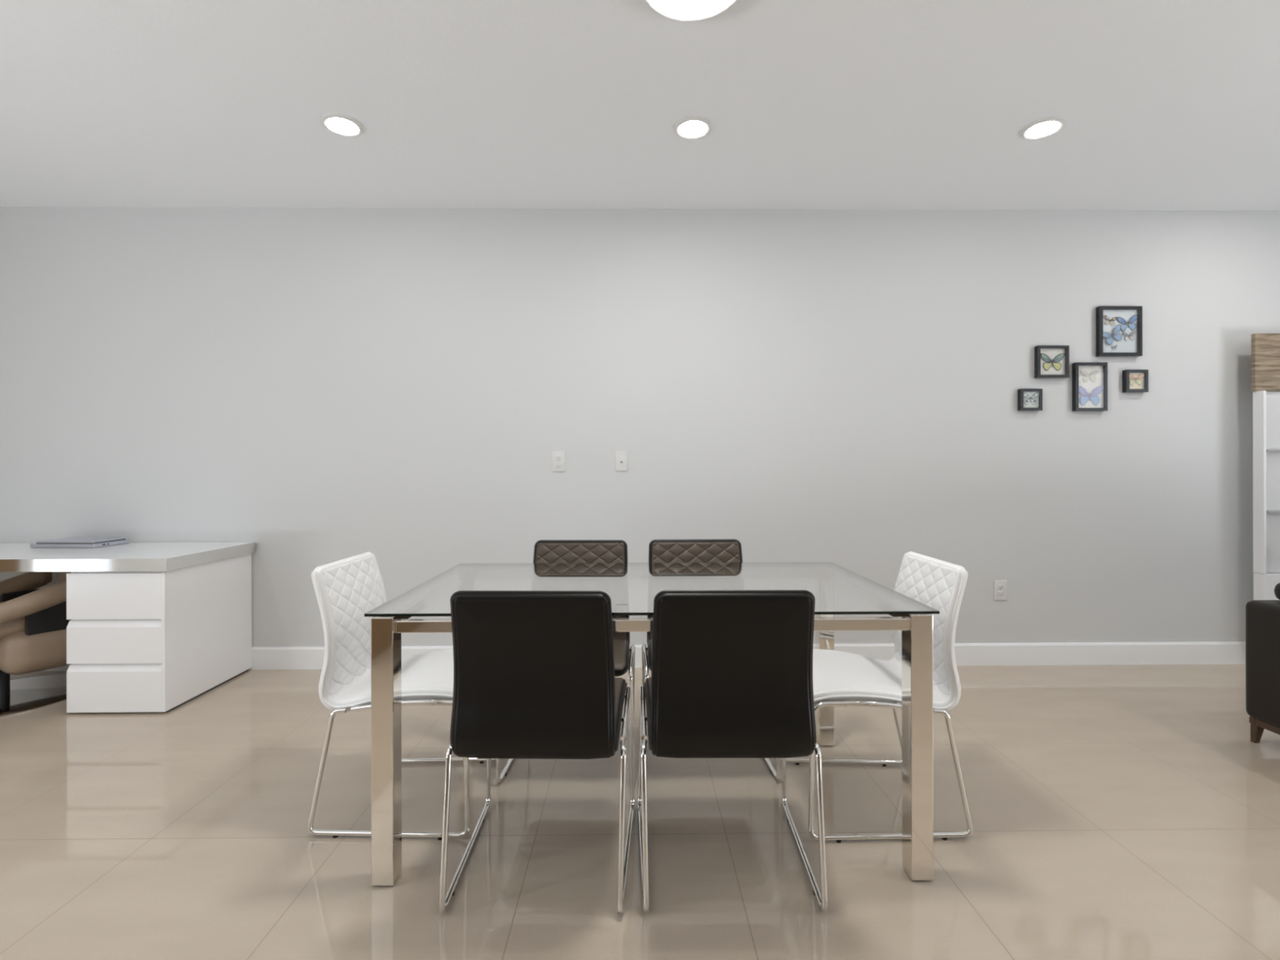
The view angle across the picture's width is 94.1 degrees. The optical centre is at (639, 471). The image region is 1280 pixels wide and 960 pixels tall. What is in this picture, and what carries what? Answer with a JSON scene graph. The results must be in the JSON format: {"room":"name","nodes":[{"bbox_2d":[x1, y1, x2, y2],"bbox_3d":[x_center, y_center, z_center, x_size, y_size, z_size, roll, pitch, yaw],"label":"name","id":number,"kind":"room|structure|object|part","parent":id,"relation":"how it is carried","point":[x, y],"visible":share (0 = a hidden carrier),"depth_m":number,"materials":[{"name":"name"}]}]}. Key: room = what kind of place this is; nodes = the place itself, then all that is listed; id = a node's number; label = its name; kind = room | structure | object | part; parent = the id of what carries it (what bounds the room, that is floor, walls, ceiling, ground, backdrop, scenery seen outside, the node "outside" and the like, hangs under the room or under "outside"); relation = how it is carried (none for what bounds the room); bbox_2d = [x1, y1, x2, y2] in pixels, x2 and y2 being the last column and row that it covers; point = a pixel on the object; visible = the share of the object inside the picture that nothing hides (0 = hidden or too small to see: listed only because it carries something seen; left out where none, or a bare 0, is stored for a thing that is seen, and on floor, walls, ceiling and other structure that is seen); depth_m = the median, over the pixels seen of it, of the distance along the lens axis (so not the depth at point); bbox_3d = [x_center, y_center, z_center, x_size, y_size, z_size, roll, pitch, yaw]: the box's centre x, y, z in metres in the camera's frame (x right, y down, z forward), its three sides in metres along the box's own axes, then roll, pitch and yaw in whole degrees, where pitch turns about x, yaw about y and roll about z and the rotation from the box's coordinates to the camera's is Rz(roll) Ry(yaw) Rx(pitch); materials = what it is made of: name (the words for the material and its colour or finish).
{"room":"dining room","nodes":[
{"label":"dining room","id":0,"kind":"room"},
{"bbox_2d":[0,207,1279,647],"bbox_3d":[0.433,-0.204,3.615,10.050,2.735,0.100,0,0,-1],"label":"wall","id":1,"kind":"structure","parent":0,"point":[314,388],"depth_m":3.56,"materials":[{"name":"white paint"}]},
{"bbox_2d":[551,451,565,471],"bbox_3d":[-0.485,-0.063,3.550,0.080,0.122,0.008,0,0,-1],"label":"wall outlet","id":2,"kind":"object","parent":1,"relation":"attached to","point":[558,458],"visible":1,"depth_m":3.55,"materials":[{"name":"white plastic"}]},
{"bbox_2d":[555,455,561,460],"bbox_3d":[-0.485,-0.083,3.549,0.033,0.028,0.005,0,0,-1],"label":"socket","id":3,"kind":"object","parent":2,"relation":"attached to","point":[557,457],"depth_m":3.55,"materials":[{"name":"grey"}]},
{"bbox_2d":[555,462,561,466],"bbox_3d":[-0.485,-0.043,3.549,0.033,0.028,0.005,0,0,-1],"label":"socket","id":4,"kind":"object","parent":2,"relation":"attached to","point":[557,464],"depth_m":3.55,"materials":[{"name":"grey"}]},
{"bbox_2d":[615,451,627,471],"bbox_3d":[-0.111,-0.064,3.552,0.073,0.117,0.014,0,0,-1],"label":"cable plate","id":5,"kind":"object","parent":1,"relation":"attached to","point":[621,457],"visible":1,"depth_m":3.55,"materials":[{"name":"white plastic"}]},
{"bbox_2d":[41,641,1245,671],"bbox_3d":[0.437,1.098,3.558,9.850,0.131,0.014,0,0,-1],"label":"baseboard","id":6,"kind":"structure","parent":1,"relation":"attached to","point":[1186,652],"depth_m":3.57,"materials":[{"name":"white paint"}]},
{"bbox_2d":[993,579,1007,599],"bbox_3d":[2.166,0.710,3.580,0.078,0.122,0.008,0,0,-1],"label":"wall outlet","id":7,"kind":"object","parent":1,"relation":"attached to","point":[1000,585],"visible":1,"depth_m":3.58,"materials":[{"name":"white plastic"}]},
{"bbox_2d":[998,584,1003,589],"bbox_3d":[2.166,0.690,3.579,0.033,0.028,0.005,0,0,-1],"label":"socket","id":8,"kind":"object","parent":7,"relation":"attached to","point":[1000,586],"depth_m":3.58,"materials":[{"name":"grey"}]},
{"bbox_2d":[998,591,1003,595],"bbox_3d":[2.166,0.729,3.579,0.033,0.028,0.005,0,0,-1],"label":"socket","id":9,"kind":"object","parent":7,"relation":"attached to","point":[1000,593],"depth_m":3.58,"materials":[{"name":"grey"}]},
{"bbox_2d":[1017,388,1042,410],"bbox_3d":[2.336,-0.432,3.570,0.131,0.129,0.032,0,0,-1],"label":"picture frame","id":10,"kind":"object","parent":1,"relation":"attached to","point":[1028,399],"visible":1,"depth_m":3.56,"materials":[{"name":"black paint"}]},
{"bbox_2d":[1034,345,1069,377],"bbox_3d":[2.468,-0.659,3.571,0.189,0.191,0.032,0,0,-1],"label":"picture frame","id":11,"kind":"object","parent":1,"relation":"attached to","point":[1050,361],"visible":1,"depth_m":3.57,"materials":[{"name":"black paint"}]},
{"bbox_2d":[1071,362,1107,411],"bbox_3d":[2.697,-0.510,3.574,0.192,0.289,0.032,0,0,-1],"label":"picture frame","id":12,"kind":"object","parent":1,"relation":"attached to","point":[1089,380],"visible":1,"depth_m":3.57,"materials":[{"name":"black paint"}]},
{"bbox_2d":[1095,306,1142,356],"bbox_3d":[2.874,-0.843,3.576,0.257,0.298,0.032,0,0,-1],"label":"picture frame","id":13,"kind":"object","parent":1,"relation":"attached to","point":[1118,329],"visible":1,"depth_m":3.57,"materials":[{"name":"black paint"}]},
{"bbox_2d":[1122,369,1148,392],"bbox_3d":[2.973,-0.545,3.577,0.133,0.134,0.032,0,0,-1],"label":"picture frame","id":14,"kind":"object","parent":1,"relation":"attached to","point":[1133,380],"visible":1,"depth_m":3.57,"materials":[{"name":"black paint"}]},
{"bbox_2d":[0,664,1279,959],"bbox_3d":[0.487,1.213,-0.815,10.050,0.100,8.960,0,0,-1],"label":"floor","id":15,"kind":"structure","parent":0,"point":[1117,811],"depth_m":1.91,"materials":[{"name":"tile"}]},
{"bbox_2d":[0,571,71,717],"bbox_3d":[-3.296,0.840,3.088,0.734,0.661,0.734,0,0,33],"label":"swivel armchair","id":16,"kind":"object","parent":15,"relation":"on","point":[33,623],"visible":0.62,"depth_m":3.02,"materials":[{"name":"beige leather"}]},
{"bbox_2d":[0,601,25,639],"bbox_3d":[-3.253,0.765,3.155,0.465,0.145,0.422,0,0,33],"label":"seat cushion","id":17,"kind":"object","parent":16,"relation":"on","point":[15,628],"depth_m":2.95,"materials":[{"name":"beige leather"}]},
{"bbox_3d":[-3.195,0.905,3.189,0.504,0.242,0.399,0,0,33],"label":"seat","id":18,"kind":"part","parent":16,"relation":"part of","materials":[{"name":"beige leather"}]},
{"bbox_3d":[-3.125,0.640,3.317,0.399,0.263,0.130,0,0,33],"label":"backrest","id":19,"kind":"part","parent":16,"relation":"part of","materials":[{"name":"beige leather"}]},
{"bbox_2d":[0,542,255,712],"bbox_3d":[-3.354,0.794,3.181,2.162,0.754,0.674,0,0,-1],"label":"desk","id":20,"kind":"object","parent":15,"relation":"on","point":[153,626],"visible":0.99,"depth_m":2.88,"materials":[{"name":"white paint"}]},
{"bbox_2d":[30,537,129,547],"bbox_3d":[-3.163,0.398,3.377,0.361,0.038,0.225,0,0,2],"label":"laptop","id":21,"kind":"object","parent":20,"relation":"on","point":[70,542],"visible":1,"depth_m":3.28,"materials":[{"name":"silver metal"}]},
{"bbox_3d":[-3.151,0.384,3.365,0.325,0.010,0.197,0,0,2],"label":"lid","id":22,"kind":"part","parent":21,"relation":"part of","materials":[{"name":"silver metal"}]},
{"bbox_3d":[-2.532,0.821,2.881,0.452,0.205,0.024,0,0,-1],"label":"drawer","id":23,"kind":"part","parent":20,"relation":"part of","materials":[{"name":"white paint"}]},
{"bbox_3d":[-2.533,0.599,2.881,0.452,0.221,0.024,0,0,-1],"label":"drawer","id":24,"kind":"part","parent":20,"relation":"part of","materials":[{"name":"white paint"}]},
{"bbox_3d":[-2.532,1.045,2.881,0.452,0.225,0.024,0,0,-1],"label":"drawer","id":25,"kind":"part","parent":20,"relation":"part of","materials":[{"name":"white paint"}]},
{"bbox_3d":[-2.297,0.821,2.884,0.016,0.671,0.024,0,0,-1],"label":"panel","id":26,"kind":"part","parent":20,"relation":"part of","materials":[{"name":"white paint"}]},
{"bbox_2d":[306,551,502,840],"bbox_3d":[-0.804,0.738,2.141,0.540,0.855,0.518,0,0,0],"label":"dining chair","id":27,"kind":"object","parent":15,"relation":"on","point":[348,588],"visible":0.66,"depth_m":1.99,"materials":[{"name":"white leather"}]},
{"bbox_3d":[-1.025,0.549,2.141,0.100,0.468,0.439,0,0,0],"label":"backrest","id":28,"kind":"part","parent":27,"relation":"part of","materials":[{"name":"white leather"}]},
{"bbox_3d":[-0.801,0.944,1.902,0.526,0.434,0.027,0,0,1],"label":"sled leg","id":29,"kind":"part","parent":27,"relation":"part of","materials":[{"name":"silver metal"}]},
{"bbox_3d":[-0.755,0.738,2.141,0.441,0.090,0.463,0,0,0],"label":"seat","id":30,"kind":"part","parent":27,"relation":"part of","materials":[{"name":"white leather"}]},
{"bbox_3d":[-0.802,0.944,2.380,0.526,0.435,0.027,0,0,-2],"label":"sled leg","id":31,"kind":"part","parent":27,"relation":"part of","materials":[{"name":"silver metal"}]},
{"bbox_2d":[439,591,635,913],"bbox_3d":[-0.282,0.737,1.810,0.518,0.855,0.540,0,0,1],"label":"dining chair","id":32,"kind":"object","parent":15,"relation":"on","point":[534,671],"visible":1,"depth_m":1.57,"materials":[{"name":"brown leather"}]},
{"bbox_3d":[-0.521,0.943,1.817,0.026,0.435,0.526,0,0,-1],"label":"sled leg","id":33,"kind":"part","parent":32,"relation":"part of","materials":[{"name":"silver metal"}]},
{"bbox_3d":[-0.286,0.548,1.591,0.439,0.468,0.100,0,0,1],"label":"backrest","id":34,"kind":"part","parent":32,"relation":"part of","materials":[{"name":"brown leather"}]},
{"bbox_3d":[-0.281,0.737,1.860,0.463,0.090,0.441,0,0,1],"label":"seat","id":35,"kind":"part","parent":32,"relation":"part of","materials":[{"name":"brown leather"}]},
{"bbox_3d":[-0.042,0.942,1.809,0.027,0.434,0.526,0,0,2],"label":"sled leg","id":36,"kind":"part","parent":32,"relation":"part of","materials":[{"name":"silver metal"}]},
{"bbox_2d":[495,540,635,783],"bbox_3d":[-0.272,0.737,2.459,0.518,0.855,0.540,0,0,1],"label":"dining chair","id":37,"kind":"object","parent":15,"relation":"on","point":[544,551],"visible":0.22,"depth_m":2.67,"materials":[{"name":"brown leather"}]},
{"bbox_3d":[-0.510,0.943,2.461,0.027,0.434,0.526,0,0,2],"label":"sled leg","id":38,"kind":"part","parent":37,"relation":"part of","materials":[{"name":"silver metal"}]},
{"bbox_3d":[-0.269,0.548,2.679,0.439,0.468,0.100,0,0,1],"label":"backrest","id":39,"kind":"part","parent":37,"relation":"part of","materials":[{"name":"brown leather"}]},
{"bbox_3d":[-0.273,0.737,2.410,0.463,0.090,0.441,0,0,1],"label":"seat","id":40,"kind":"part","parent":37,"relation":"part of","materials":[{"name":"brown leather"}]},
{"bbox_3d":[-0.032,0.942,2.453,0.026,0.435,0.526,0,0,-1],"label":"sled leg","id":41,"kind":"part","parent":37,"relation":"part of","materials":[{"name":"silver metal"}]},
{"bbox_2d":[364,562,939,885],"bbox_3d":[0.033,0.779,2.127,1.612,0.770,0.914,0,0,-1],"label":"dining table","id":42,"kind":"object","parent":15,"relation":"on","point":[632,588],"visible":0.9,"depth_m":1.72,"materials":[{"name":"clear glass"}]},
{"bbox_3d":[-0.724,0.785,1.702,0.062,0.754,0.062,0,0,-1],"label":"leg","id":43,"kind":"part","parent":42,"relation":"part of","materials":[{"name":"silver metal"}]},
{"bbox_3d":[-0.733,0.439,2.118,0.026,0.034,0.769,0,0,-1],"label":"apron rail","id":44,"kind":"part","parent":42,"relation":"part of","materials":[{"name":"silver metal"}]},
{"bbox_3d":[0.033,0.397,2.127,1.612,0.008,0.914,0,0,-1],"label":"glass","id":45,"kind":"part","parent":42,"relation":"part of","materials":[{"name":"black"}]},
{"bbox_3d":[0.037,0.437,1.706,1.461,0.034,0.026,0,0,-1],"label":"apron rail","id":46,"kind":"part","parent":42,"relation":"part of","materials":[{"name":"silver metal"}]},
{"bbox_3d":[0.790,0.782,2.551,0.062,0.754,0.062,0,0,-1],"label":"leg","id":47,"kind":"part","parent":42,"relation":"part of","materials":[{"name":"silver metal"}]},
{"bbox_3d":[0.799,0.436,2.135,0.026,0.034,0.769,0,0,-1],"label":"apron rail","id":48,"kind":"part","parent":42,"relation":"part of","materials":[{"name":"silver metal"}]},
{"bbox_3d":[0.800,0.782,1.720,0.062,0.754,0.062,0,0,-1],"label":"leg","id":49,"kind":"part","parent":42,"relation":"part of","materials":[{"name":"silver metal"}]},
{"bbox_2d":[641,539,781,779],"bbox_3d":[0.259,0.736,2.475,0.518,0.855,0.540,0,0,-1],"label":"dining chair","id":50,"kind":"object","parent":15,"relation":"on","point":[660,550],"visible":0.16,"depth_m":2.69,"materials":[{"name":"brown leather"}]},
{"bbox_3d":[0.021,0.942,2.467,0.027,0.434,0.526,0,0,0],"label":"sled leg","id":51,"kind":"part","parent":50,"relation":"part of","materials":[{"name":"silver metal"}]},
{"bbox_3d":[0.261,0.736,2.426,0.463,0.090,0.441,0,0,-1],"label":"seat","id":52,"kind":"part","parent":50,"relation":"part of","materials":[{"name":"brown leather"}]},
{"bbox_3d":[0.253,0.547,2.695,0.439,0.468,0.100,0,0,-1],"label":"backrest","id":53,"kind":"part","parent":50,"relation":"part of","materials":[{"name":"brown leather"}]},
{"bbox_3d":[0.499,0.941,2.479,0.027,0.435,0.526,0,0,-3],"label":"sled leg","id":54,"kind":"part","parent":50,"relation":"part of","materials":[{"name":"silver metal"}]},
{"bbox_2d":[637,590,827,911],"bbox_3d":[0.249,0.736,1.812,0.518,0.855,0.540,0,0,0],"label":"dining chair","id":55,"kind":"object","parent":15,"relation":"on","point":[731,677],"visible":1,"depth_m":1.58,"materials":[{"name":"brown leather"}]},
{"bbox_3d":[0.010,0.942,1.815,0.026,0.435,0.526,0,0,-1],"label":"sled leg","id":56,"kind":"part","parent":55,"relation":"part of","materials":[{"name":"silver metal"}]},
{"bbox_3d":[0.249,0.736,1.862,0.463,0.090,0.441,0,0,0],"label":"seat","id":57,"kind":"part","parent":55,"relation":"part of","materials":[{"name":"brown leather"}]},
{"bbox_3d":[0.248,0.547,1.593,0.439,0.468,0.100,0,0,0],"label":"backrest","id":58,"kind":"part","parent":55,"relation":"part of","materials":[{"name":"brown leather"}]},
{"bbox_3d":[0.488,0.941,1.815,0.027,0.434,0.526,0,0,2],"label":"sled leg","id":59,"kind":"part","parent":55,"relation":"part of","materials":[{"name":"silver metal"}]},
{"bbox_2d":[774,551,973,843],"bbox_3d":[0.794,0.735,2.123,0.540,0.855,0.518,0,0,0],"label":"dining chair","id":60,"kind":"object","parent":15,"relation":"on","point":[838,676],"visible":0.66,"depth_m":1.95,"materials":[{"name":"white leather"}]},
{"bbox_3d":[0.792,0.941,2.362,0.526,0.434,0.027,0,0,2],"label":"sled leg","id":61,"kind":"part","parent":60,"relation":"part of","materials":[{"name":"silver metal"}]},
{"bbox_3d":[0.744,0.735,2.123,0.441,0.090,0.463,0,0,0],"label":"seat","id":62,"kind":"part","parent":60,"relation":"part of","materials":[{"name":"white leather"}]},
{"bbox_3d":[0.791,0.941,1.884,0.526,0.435,0.026,0,0,-1],"label":"sled leg","id":63,"kind":"part","parent":60,"relation":"part of","materials":[{"name":"silver metal"}]},
{"bbox_3d":[1.013,0.545,2.123,0.100,0.468,0.439,0,0,0],"label":"backrest","id":64,"kind":"part","parent":60,"relation":"part of","materials":[{"name":"white leather"}]},
{"bbox_2d":[1245,582,1279,742],"bbox_3d":[3.610,0.744,2.103,2.002,0.825,0.994,0,0,-1],"label":"sofa","id":65,"kind":"object","parent":15,"relation":"on","point":[1262,616],"visible":1,"depth_m":2.50,"materials":[{"name":"black leather"}]},
{"bbox_3d":[2.643,1.118,2.549,0.032,0.082,0.032,0,0,-1],"label":"leg","id":66,"kind":"part","parent":65,"relation":"part of","materials":[{"name":"brown wood"}]},
{"bbox_3d":[3.610,1.064,2.104,1.960,0.029,0.955,0,0,-1],"label":"rail","id":67,"kind":"part","parent":65,"relation":"part of","materials":[{"name":"brown wood"}]},
{"bbox_2d":[1251,333,1279,599],"bbox_3d":[4.175,0.173,3.526,1.170,1.966,0.157,0,0,-1],"label":"bookcase","id":68,"kind":"object","parent":15,"relation":"on","point":[1265,347],"visible":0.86,"depth_m":3.48,"materials":[{"name":"grey wood"}]},
{"bbox_3d":[3.609,0.059,3.471,0.016,1.059,0.060,0,0,-1],"label":"panel","id":69,"kind":"part","parent":68,"relation":"part of","materials":[{"name":"white paint"}]},
{"bbox_3d":[4.174,-0.641,3.496,1.170,0.338,0.024,0,0,-1],"label":"header panel","id":70,"kind":"part","parent":68,"relation":"part of","materials":[{"name":"brown wood"}]},
{"bbox_3d":[4.140,0.784,3.477,1.076,0.384,0.059,0,0,-1],"label":"drawer","id":71,"kind":"part","parent":68,"relation":"part of","materials":[{"name":"white paint"}]},
{"bbox_2d":[1266,510,1279,512],"bbox_3d":[4.141,0.230,3.478,1.000,0.012,0.037,0,0,-1],"label":"shelf","id":72,"kind":"object","parent":68,"relation":"attached to","point":[1267,511],"depth_m":3.45,"materials":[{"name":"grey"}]},
{"bbox_2d":[1266,448,1279,451],"bbox_3d":[4.140,-0.126,3.478,1.000,0.012,0.037,0,0,-1],"label":"shelf","id":73,"kind":"object","parent":68,"relation":"attached to","point":[1267,450],"depth_m":3.45,"materials":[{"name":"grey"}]},
{"bbox_3d":[4.136,0.058,3.502,1.050,1.059,0.010,0,0,-1],"label":"panel","id":74,"kind":"part","parent":68,"relation":"part of","materials":[{"name":"white paint"}]},
{"bbox_2d":[0,0,1279,210],"bbox_3d":[0.481,-1.622,-0.815,10.050,0.100,8.960,0,0,-1],"label":"ceiling","id":75,"kind":"structure","parent":0,"point":[809,104],"depth_m":2.51,"materials":[{"name":"white paint"}]},
{"bbox_2d":[320,112,364,136],"bbox_3d":[-1.343,-1.564,2.690,0.176,0.016,0.176,0,0,-1],"label":"recessed light","id":76,"kind":"object","parent":75,"relation":"in","point":[341,124],"visible":1,"depth_m":2.68,"materials":[{"name":"white plastic"}]},
{"bbox_2d":[646,0,735,20],"bbox_3d":[0.166,-1.554,1.860,0.344,0.042,0.344,0,0,-1],"label":"flush ceiling light","id":77,"kind":"object","parent":75,"relation":"attached to","point":[682,10],"visible":1,"depth_m":1.97,"materials":[{"name":"white plastic"}]},
{"bbox_2d":[673,115,712,139],"bbox_3d":[0.241,-1.567,2.718,0.176,0.016,0.176,0,0,-1],"label":"recessed light","id":78,"kind":"object","parent":75,"relation":"in","point":[691,127],"visible":1,"depth_m":2.71,"materials":[{"name":"white plastic"}]},
{"bbox_2d":[1019,115,1066,139],"bbox_3d":[1.842,-1.571,2.726,0.176,0.016,0.176,0,0,-1],"label":"recessed light","id":79,"kind":"object","parent":75,"relation":"in","point":[1046,126],"visible":1,"depth_m":2.71,"materials":[{"name":"white plastic"}]}
]}

